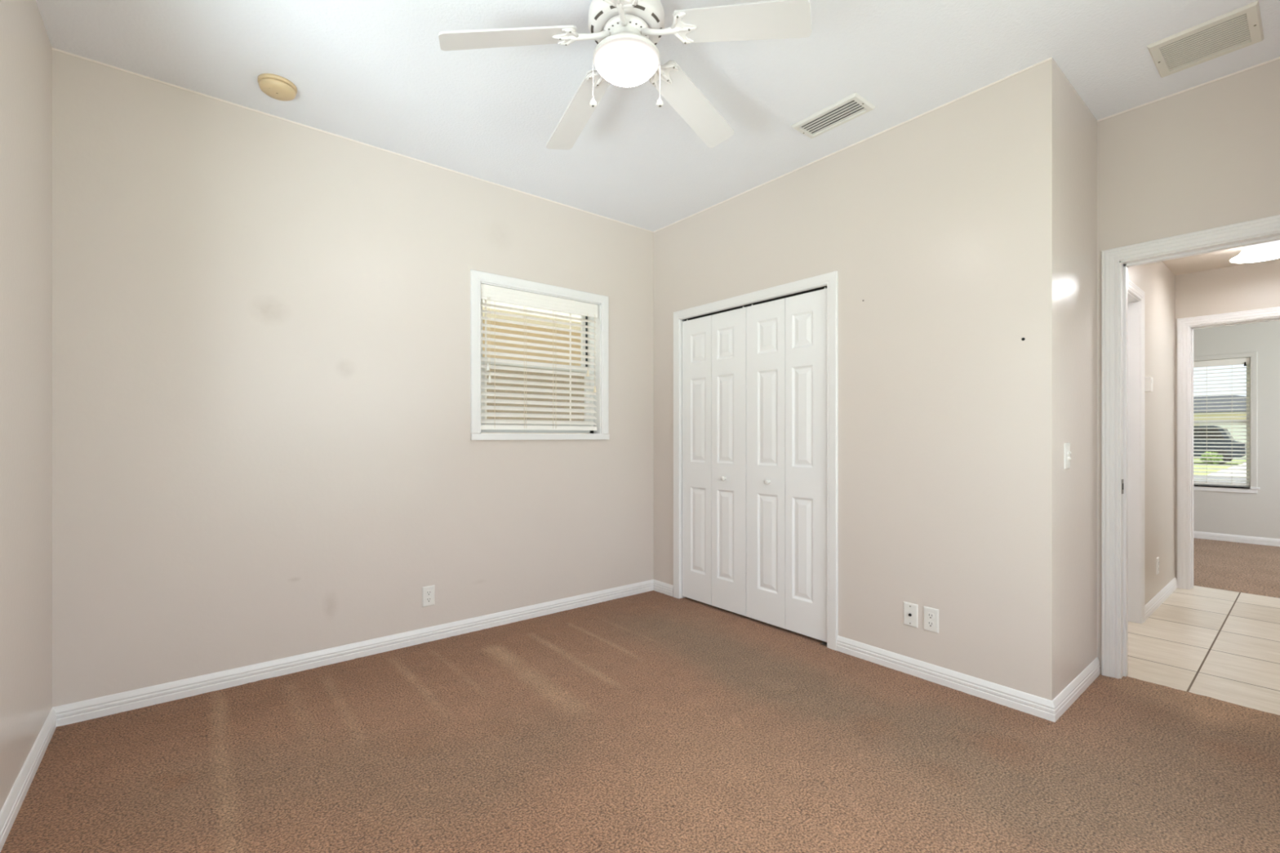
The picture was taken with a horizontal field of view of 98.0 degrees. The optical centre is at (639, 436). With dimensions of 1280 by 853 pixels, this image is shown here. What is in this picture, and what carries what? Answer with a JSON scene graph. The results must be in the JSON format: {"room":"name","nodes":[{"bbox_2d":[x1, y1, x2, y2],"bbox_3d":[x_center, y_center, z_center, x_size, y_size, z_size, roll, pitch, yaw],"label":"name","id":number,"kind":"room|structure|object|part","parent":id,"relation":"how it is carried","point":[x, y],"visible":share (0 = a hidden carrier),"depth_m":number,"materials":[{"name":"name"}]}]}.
{"room":"empty bedroom","nodes":[
{"label":"empty bedroom","id":0,"kind":"room"},
{"bbox_2d":[0,0,52,811],"bbox_3d":[-1.306,-0.200,0.843,0.120,2.743,3.810,0,0,-39],"label":"wall","id":1,"kind":"structure","parent":0,"point":[25,46],"depth_m":1.85,"materials":[{"name":"beige paint"}]},
{"bbox_2d":[0,707,56,852],"bbox_3d":[-1.248,1.132,0.878,0.014,0.080,3.550,0,0,-39],"label":"baseboard","id":2,"kind":"structure","parent":1,"relation":"attached to","point":[11,808],"depth_m":1.83,"materials":[{"name":"white paint"}]},
{"bbox_2d":[52,49,653,706],"bbox_3d":[-1.180,-0.200,3.313,3.198,2.743,0.140,0,0,-39],"label":"wall","id":3,"kind":"structure","parent":0,"point":[264,451],"depth_m":2.76,"materials":[{"name":"beige paint"}]},
{"bbox_2d":[52,579,653,726],"bbox_3d":[-1.131,1.132,3.254,3.198,0.080,0.014,0,0,-39],"label":"baseboard","id":4,"kind":"structure","parent":3,"relation":"attached to","point":[87,709],"depth_m":2.81,"materials":[{"name":"white paint"}]},
{"bbox_2d":[52,47,653,232],"bbox_3d":[-1.135,-1.568,3.258,3.198,0.007,0.003,0,0,-39],"label":"trim","id":5,"kind":"structure","parent":3,"relation":"attached to","point":[54,49],"depth_m":2.81,"materials":[{"name":"white paint"}]},
{"bbox_2d":[422,585,435,607],"bbox_3d":[-1.211,0.913,3.192,0.070,0.114,0.008,0,0,-39],"label":"wall outlet","id":6,"kind":"object","parent":3,"relation":"attached to","point":[428,592],"visible":1,"depth_m":3.19,"materials":[{"name":"white plastic"}]},
{"bbox_2d":[426,596,431,602],"bbox_3d":[-1.210,0.932,3.190,0.033,0.027,0.002,0,0,-39],"label":"receptacle","id":7,"kind":"object","parent":6,"relation":"attached to","point":[428,599],"depth_m":3.19,"materials":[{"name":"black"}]},
{"bbox_2d":[426,590,431,595],"bbox_3d":[-1.210,0.893,3.190,0.033,0.027,0.002,0,0,-39],"label":"receptacle","id":8,"kind":"object","parent":6,"relation":"attached to","point":[428,592],"depth_m":3.19,"materials":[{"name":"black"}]},
{"bbox_2d":[470,269,608,439],"bbox_3d":[-0.664,-0.493,3.720,1.018,1.025,0.162,0,0,-39],"label":"window","id":9,"kind":"structure","parent":3,"relation":"in","point":[477,277],"depth_m":3.70,"materials":[{"name":"white paint"}]},
{"bbox_3d":[-0.710,-0.687,3.763,0.808,0.448,0.018,0,0,-39],"label":"sash","id":10,"kind":"part","parent":9,"relation":"part of","materials":[{"name":"white plastic"}]},
{"bbox_3d":[-0.688,-0.278,3.748,0.828,0.447,0.021,0,0,-39],"label":"sash","id":11,"kind":"part","parent":9,"relation":"part of","materials":[{"name":"white plastic"}]},
{"bbox_3d":[-0.695,-0.483,3.757,0.884,0.913,0.060,0,0,-39],"label":"frame","id":12,"kind":"part","parent":9,"relation":"part of","materials":[{"name":"white plastic"}]},
{"bbox_2d":[480,283,598,430],"bbox_3d":[-0.650,-0.491,3.695,0.869,0.892,0.072,0,0,-39],"label":"window blind","id":13,"kind":"object","parent":9,"relation":"attached to","point":[488,292],"visible":0.94,"depth_m":3.66,"materials":[{"name":"white plastic"}]},
{"bbox_3d":[-0.936,-0.657,3.428,0.002,0.413,0.002,0,0,-39],"label":"pull cord","id":14,"kind":"part","parent":13,"relation":"part of","materials":[{"name":"beige plastic"}]},
{"bbox_3d":[-0.736,-0.455,3.602,0.002,0.799,0.003,0,0,-39],"label":"ladder cord","id":15,"kind":"part","parent":13,"relation":"part of","materials":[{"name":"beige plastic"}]},
{"bbox_3d":[-0.656,-0.060,3.702,0.863,0.030,0.050,0,0,-39],"label":"rail","id":16,"kind":"part","parent":13,"relation":"part of","materials":[{"name":"white plastic"}]},
{"bbox_3d":[-0.651,-0.002,3.705,1.018,0.042,0.122,0,0,-39],"label":"sill","id":17,"kind":"part","parent":9,"relation":"part of","materials":[{"name":"white paint"}]},
{"bbox_2d":[0,537,1279,852],"bbox_3d":[2.755,1.185,3.464,9.488,0.033,4.600,0,0,-39],"label":"floor","id":18,"kind":"structure","parent":0,"point":[651,722],"depth_m":2.07,"materials":[{"name":"brown carpet"}]},
{"bbox_2d":[819,641,826,646],"bbox_3d":[1.044,1.169,3.137,0.034,0.006,0.048,0,0,-39],"label":"pivot bracket","id":19,"kind":"object","parent":18,"relation":"on","point":[823,643],"visible":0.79,"depth_m":3.14,"materials":[{"name":"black metal"}]},
{"bbox_2d":[35,0,1279,231],"bbox_3d":[0.263,-1.621,2.122,4.168,0.100,3.810,0,0,-39],"label":"ceiling","id":20,"kind":"structure","parent":0,"point":[374,73],"depth_m":2.36,"materials":[{"name":"paint"}]},
{"bbox_2d":[257,73,297,101],"bbox_3d":[-1.615,-1.549,2.481,0.148,0.045,0.148,0,0,-39],"label":"smoke detector","id":21,"kind":"object","parent":20,"relation":"attached to","point":[276,86],"visible":1,"depth_m":2.45,"materials":[{"name":"plastic"}]},
{"bbox_2d":[438,0,812,150],"bbox_3d":[-0.045,-1.380,2.033,1.230,0.384,1.225,0,0,-39],"label":"ceiling fan","id":22,"kind":"object","parent":20,"relation":"hanging from","point":[626,33],"visible":1,"depth_m":1.93,"materials":[{"name":"white wood"}]},
{"bbox_3d":[-0.451,-1.367,1.910,0.454,0.129,0.130,0,0,-14],"label":"blade","id":23,"kind":"part","parent":22,"relation":"part of","materials":[{"name":"white wood"}]},
{"bbox_3d":[-0.259,-1.367,2.355,0.130,0.129,0.454,0,0,-32],"label":"blade","id":24,"kind":"part","parent":22,"relation":"part of","materials":[{"name":"white wood"}]},
{"bbox_3d":[-0.163,-1.288,2.001,0.013,0.149,0.002,0,0,0],"label":"pull chain","id":25,"kind":"part","parent":22,"relation":"part of","materials":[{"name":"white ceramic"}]},
{"bbox_3d":[-0.169,-1.203,2.001,0.025,0.030,0.025,0,0,-39],"label":"chain pull","id":26,"kind":"part","parent":22,"relation":"part of","materials":[{"name":"white plastic"}]},
{"bbox_3d":[-0.048,-1.313,2.001,0.236,0.076,0.236,0,0,-39],"label":"lamp shade","id":27,"kind":"part","parent":22,"relation":"part of","materials":[{"name":"white glass"}]},
{"bbox_3d":[0.067,-1.288,2.001,0.014,0.149,0.002,0,0,-1],"label":"pull chain","id":28,"kind":"part","parent":22,"relation":"part of","materials":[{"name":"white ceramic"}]},
{"bbox_3d":[0.072,-1.203,2.001,0.025,0.030,0.025,0,0,-39],"label":"chain pull","id":29,"kind":"part","parent":22,"relation":"part of","materials":[{"name":"white plastic"}]},
{"bbox_3d":[0.224,-1.367,2.310,0.130,0.129,0.454,0,0,40],"label":"blade","id":30,"kind":"part","parent":22,"relation":"part of","materials":[{"name":"white wood"}]},
{"bbox_3d":[0.330,-1.367,1.837,0.454,0.129,0.130,0,0,22],"label":"blade","id":31,"kind":"part","parent":22,"relation":"part of","materials":[{"name":"white wood"}]},
{"bbox_2d":[791,92,875,138],"bbox_3d":[0.941,-1.563,2.728,0.174,0.015,0.349,0,0,-39],"label":"ceiling vent","id":32,"kind":"object","parent":20,"relation":"in","point":[853,106],"visible":1,"depth_m":2.71,"materials":[{"name":"white metal"}]},
{"bbox_2d":[1146,0,1263,77],"bbox_3d":[2.247,-1.564,2.214,0.302,0.013,0.300,0,0,-39],"label":"ceiling vent","id":33,"kind":"object","parent":20,"relation":"in","point":[1240,28],"visible":1,"depth_m":2.20,"materials":[{"name":"beige metal"}]},
{"bbox_2d":[653,58,1052,700],"bbox_3d":[0.907,-0.200,3.379,0.120,2.743,2.675,0,0,-39],"label":"wall","id":34,"kind":"structure","parent":0,"point":[940,220],"depth_m":2.69,"materials":[{"name":"beige paint"}]},
{"bbox_2d":[653,579,673,596],"bbox_3d":[0.172,1.132,4.175,0.014,0.080,0.232,0,0,-39],"label":"baseboard","id":35,"kind":"structure","parent":34,"relation":"attached to","point":[666,588],"depth_m":4.16,"materials":[{"name":"white paint"}]},
{"bbox_2d":[682,306,746,616],"bbox_3d":[0.494,0.152,3.810,0.064,2.003,0.594,0,0,-39],"label":"door","id":36,"kind":"structure","parent":34,"relation":"in","point":[714,346],"depth_m":3.79,"materials":[{"name":"white paint"}]},
{"bbox_3d":[0.557,0.278,3.708,0.032,0.033,0.033,0,0,-39],"label":"knob","id":37,"kind":"part","parent":36,"relation":"part of","materials":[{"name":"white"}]},
{"bbox_2d":[682,285,826,320],"bbox_3d":[0.695,-0.848,3.592,0.032,0.003,1.191,0,0,-39],"label":"trim","id":38,"kind":"structure","parent":34,"relation":"attached to","point":[822,287],"depth_m":3.50,"materials":[{"name":"black"}]},
{"bbox_2d":[673,271,838,650],"bbox_3d":[0.708,0.130,3.603,0.126,2.083,1.321,0,0,-39],"label":"trim","id":39,"kind":"structure","parent":34,"relation":"attached to","point":[830,280],"depth_m":3.13,"materials":[{"name":"white paint"}]},
{"bbox_2d":[746,287,826,642],"bbox_3d":[0.872,0.152,3.347,0.064,2.003,0.594,0,0,-39],"label":"door","id":40,"kind":"structure","parent":34,"relation":"in","point":[786,338],"depth_m":3.34,"materials":[{"name":"white paint"}]},
{"bbox_3d":[0.784,0.278,3.429,0.032,0.033,0.033,0,0,-39],"label":"knob","id":41,"kind":"part","parent":40,"relation":"part of","materials":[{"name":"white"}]},
{"bbox_2d":[653,57,1052,232],"bbox_3d":[0.903,-1.568,3.286,0.003,0.007,2.535,0,0,-39],"label":"trim","id":42,"kind":"structure","parent":34,"relation":"attached to","point":[1051,58],"depth_m":2.87,"materials":[{"name":"white paint"}]},
{"bbox_2d":[903,601,918,627],"bbox_3d":[1.334,0.879,2.749,0.015,0.114,0.070,0,0,-39],"label":"cable plate","id":43,"kind":"object","parent":34,"relation":"attached to","point":[910,610],"visible":1,"depth_m":2.75,"materials":[{"name":"white plastic"}]},
{"bbox_2d":[923,605,938,633],"bbox_3d":[1.398,0.879,2.676,0.008,0.114,0.070,0,0,-39],"label":"wall outlet","id":44,"kind":"object","parent":34,"relation":"attached to","point":[931,615],"visible":1,"depth_m":2.67,"materials":[{"name":"white plastic"}]},
{"bbox_2d":[927,620,933,626],"bbox_3d":[1.396,0.898,2.674,0.002,0.027,0.033,0,0,-39],"label":"receptacle","id":45,"kind":"object","parent":44,"relation":"attached to","point":[930,623],"depth_m":2.67,"materials":[{"name":"white plastic"}]},
{"bbox_2d":[927,612,933,618],"bbox_3d":[1.396,0.859,2.674,0.002,0.027,0.033,0,0,-39],"label":"receptacle","id":46,"kind":"object","parent":44,"relation":"attached to","point":[930,615],"depth_m":2.67,"materials":[{"name":"white plastic"}]},
{"bbox_2d":[836,635,1054,722],"bbox_3d":[1.395,1.132,2.674,0.014,0.080,0.993,0,0,-39],"label":"baseboard","id":47,"kind":"structure","parent":34,"relation":"attached to","point":[1035,705],"depth_m":2.59,"materials":[{"name":"white paint"}]},
{"bbox_2d":[1052,57,1174,699],"bbox_3d":[2.908,-0.200,3.362,3.200,2.743,0.120,0,0,-39],"label":"wall","id":48,"kind":"structure","parent":0,"point":[1074,126],"depth_m":2.59,"materials":[{"name":"beige paint"}]},
{"bbox_2d":[1063,443,1071,469],"bbox_3d":[1.869,0.084,2.428,0.070,0.114,0.016,0,0,-39],"label":"light switch","id":49,"kind":"object","parent":48,"relation":"attached to","point":[1067,452],"visible":1,"depth_m":2.42,"materials":[{"name":"white plastic"}]},
{"bbox_2d":[1052,657,1100,722],"bbox_3d":[1.988,1.132,2.526,0.744,0.080,0.014,0,0,-39],"label":"baseboard","id":50,"kind":"structure","parent":48,"relation":"attached to","point":[1064,700],"depth_m":2.49,"materials":[{"name":"white paint"}]},
{"bbox_2d":[1127,278,1144,623],"bbox_3d":[2.806,0.127,3.282,0.920,2.090,0.116,0,0,-39],"label":"door","id":51,"kind":"structure","parent":48,"relation":"attached to","point":[1135,295],"depth_m":3.52,"materials":[{"name":"white paint"}]},
{"bbox_2d":[1144,376,1153,391],"bbox_3d":[3.305,-0.341,3.614,0.075,0.095,0.032,0,0,-39],"label":"thermostat","id":52,"kind":"object","parent":48,"relation":"attached to","point":[1148,381],"visible":1,"depth_m":3.59,"materials":[{"name":"white plastic"}]},
{"bbox_2d":[1155,556,1159,574],"bbox_3d":[3.602,0.897,3.872,0.070,0.114,0.008,0,0,-39],"label":"wall outlet","id":53,"kind":"object","parent":48,"relation":"attached to","point":[1157,557],"visible":1,"depth_m":3.86,"materials":[{"name":"white plastic"}]},
{"bbox_2d":[1144,577,1177,621],"bbox_3d":[3.685,1.132,3.936,1.270,0.080,0.014,0,0,-39],"label":"baseboard","id":54,"kind":"structure","parent":48,"relation":"attached to","point":[1154,603],"depth_m":3.88,"materials":[{"name":"white paint"}]},
{"bbox_2d":[1097,57,1279,121],"bbox_3d":[2.591,-1.568,2.372,0.003,0.007,1.015,0,0,-39],"label":"trim","id":55,"kind":"structure","parent":48,"relation":"attached to","point":[1278,58],"depth_m":2.50,"materials":[{"name":"white paint"}]},
{"bbox_2d":[1101,214,1279,679],"bbox_3d":[2.618,0.128,2.436,0.153,2.088,0.912,0,0,-39],"label":"door frame","id":56,"kind":"structure","parent":48,"relation":"attached to","point":[1115,262],"depth_m":2.71,"materials":[{"name":"white paint"}]},
{"bbox_2d":[1097,58,1279,673],"bbox_3d":[2.639,-0.200,2.411,0.120,2.743,1.255,0,0,-39],"label":"wall","id":57,"kind":"structure","parent":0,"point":[1207,156],"depth_m":2.53,"materials":[{"name":"beige paint"}]},
{"bbox_2d":[1162,246,1279,275],"bbox_3d":[3.591,-1.308,3.197,2.350,0.100,1.270,0,0,-39],"label":"ceiling","id":58,"kind":"structure","parent":0,"point":[1220,259],"depth_m":4.01,"materials":[{"name":"beige paint"}]},
{"bbox_2d":[1230,240,1279,262],"bbox_3d":[3.960,-1.200,3.527,0.306,0.116,0.306,0,0,-39],"label":"hall light","id":59,"kind":"object","parent":58,"relation":"attached to","point":[1270,250],"visible":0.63,"depth_m":3.50,"materials":[{"name":"white glass"}]},
{"bbox_2d":[1174,258,1279,579],"bbox_3d":[4.463,-0.043,4.082,0.120,2.430,3.680,0,0,-39],"label":"wall","id":60,"kind":"structure","parent":0,"point":[1252,286],"depth_m":4.16,"materials":[{"name":"beige paint"}]},
{"bbox_2d":[1177,306,1279,589],"bbox_3d":[4.518,0.128,4.002,0.136,2.088,0.938,0,0,-39],"label":"trim","id":61,"kind":"structure","parent":60,"relation":"attached to","point":[1185,326],"depth_m":4.29,"materials":[{"name":"white paint"}]},
{"bbox_2d":[1193,320,1279,538],"bbox_3d":[6.866,-0.043,6.041,0.140,2.430,3.680,0,0,-39],"label":"wall","id":62,"kind":"structure","parent":0,"point":[1257,514],"depth_m":6.08,"materials":[{"name":"paint"}]},
{"bbox_2d":[1193,351,1259,493],"bbox_3d":[6.468,-0.156,6.503,0.152,1.545,1.040,0,0,-39],"label":"window","id":63,"kind":"structure","parent":62,"relation":"in","point":[1252,488],"depth_m":6.17,"materials":[{"name":"paint"}]},
{"bbox_2d":[1193,357,1249,485],"bbox_3d":[6.453,-0.168,6.491,0.070,1.415,0.890,0,0,-39],"label":"window blind","id":64,"kind":"object","parent":63,"relation":"attached to","point":[1245,361],"visible":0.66,"depth_m":6.31,"materials":[{"name":"white plastic"}]},
{"bbox_3d":[6.461,0.526,6.498,0.050,0.028,0.884,0,0,-39],"label":"rail","id":65,"kind":"part","parent":64,"relation":"part of","materials":[{"name":"white plastic"}]},
{"bbox_3d":[6.452,0.584,6.491,0.112,0.066,1.040,0,0,-39],"label":"sill","id":66,"kind":"part","parent":63,"relation":"part of","materials":[{"name":"white paint"}]},
{"bbox_2d":[1193,530,1279,546],"bbox_3d":[6.806,1.132,5.992,0.014,0.080,3.400,0,0,-39],"label":"baseboard","id":67,"kind":"structure","parent":62,"relation":"attached to","point":[1199,535],"depth_m":6.19,"materials":[{"name":"white paint"}]},
{"label":"outside","id":68,"kind":"structure","parent":0,"visible":0},
{"bbox_2d":[1193,458,1246,475],"bbox_3d":[19.480,1.422,20.067,130.000,0.200,120.000,0,0,-39],"label":"ground","id":69,"kind":"structure","parent":68,"point":[1194,462],"depth_m":24.86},
{"bbox_2d":[480,320,584,433],"bbox_3d":[-3.824,-0.033,5.131,23.000,2.710,0.300,0,0,-39],"label":"wall","id":70,"kind":"structure","parent":69,"relation":"on","point":[491,322],"depth_m":6.96,"materials":[{"name":"beige paint"}]},
{"bbox_2d":[482,299,581,330],"bbox_3d":[-3.610,-1.493,4.868,23.000,0.270,0.980,0,0,-39],"label":"trim","id":71,"kind":"structure","parent":70,"relation":"attached to","point":[490,308],"depth_m":6.41,"materials":[{"name":"white"}]},
{"bbox_2d":[1200,451,1223,464],"bbox_3d":[26.744,1.008,26.051,0.901,0.666,0.812,0,0,-39],"label":"shrub","id":72,"kind":"object","parent":69,"relation":"on","point":[1202,455],"visible":0.59,"depth_m":25.93,"materials":[{"name":"green plant"}]},
{"bbox_2d":[1193,395,1246,460],"bbox_3d":[34.291,-0.628,39.882,11.400,3.900,21.600,0,0,-39],"label":"house","id":73,"kind":"structure","parent":69,"relation":"on","point":[1228,396],"depth_m":32.74,"materials":[{"name":"paint"}]},
{"bbox_3d":[34.827,0.197,31.288,0.070,2.250,4.800,0,0,-39],"label":"garage door","id":74,"kind":"part","parent":73,"relation":"part of","materials":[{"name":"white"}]},
{"bbox_2d":[1193,426,1246,464],"bbox_3d":[27.500,0.382,28.430,1.940,1.840,4.730,0,0,-39],"label":"car","id":75,"kind":"object","parent":69,"relation":"on","point":[1209,429],"visible":0.19,"depth_m":26.79,"materials":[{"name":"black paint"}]},
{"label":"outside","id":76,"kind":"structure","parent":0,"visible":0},
{"bbox_2d":[1207,462,1246,476],"bbox_3d":[22.928,1.307,15.958,9.472,0.030,38.947,0,0,38],"label":"path","id":77,"kind":"structure","parent":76,"point":[1242,464],"depth_m":20.84,"materials":[{"name":"concrete"}]},
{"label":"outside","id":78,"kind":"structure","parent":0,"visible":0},
{"bbox_2d":[1193,475,1246,483],"bbox_3d":[15.993,1.312,17.223,7.000,0.020,100.000,0,0,-39],"label":"road","id":79,"kind":"structure","parent":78,"point":[1194,477],"depth_m":17.32,"materials":[{"name":"grey asphalt"}]}
]}

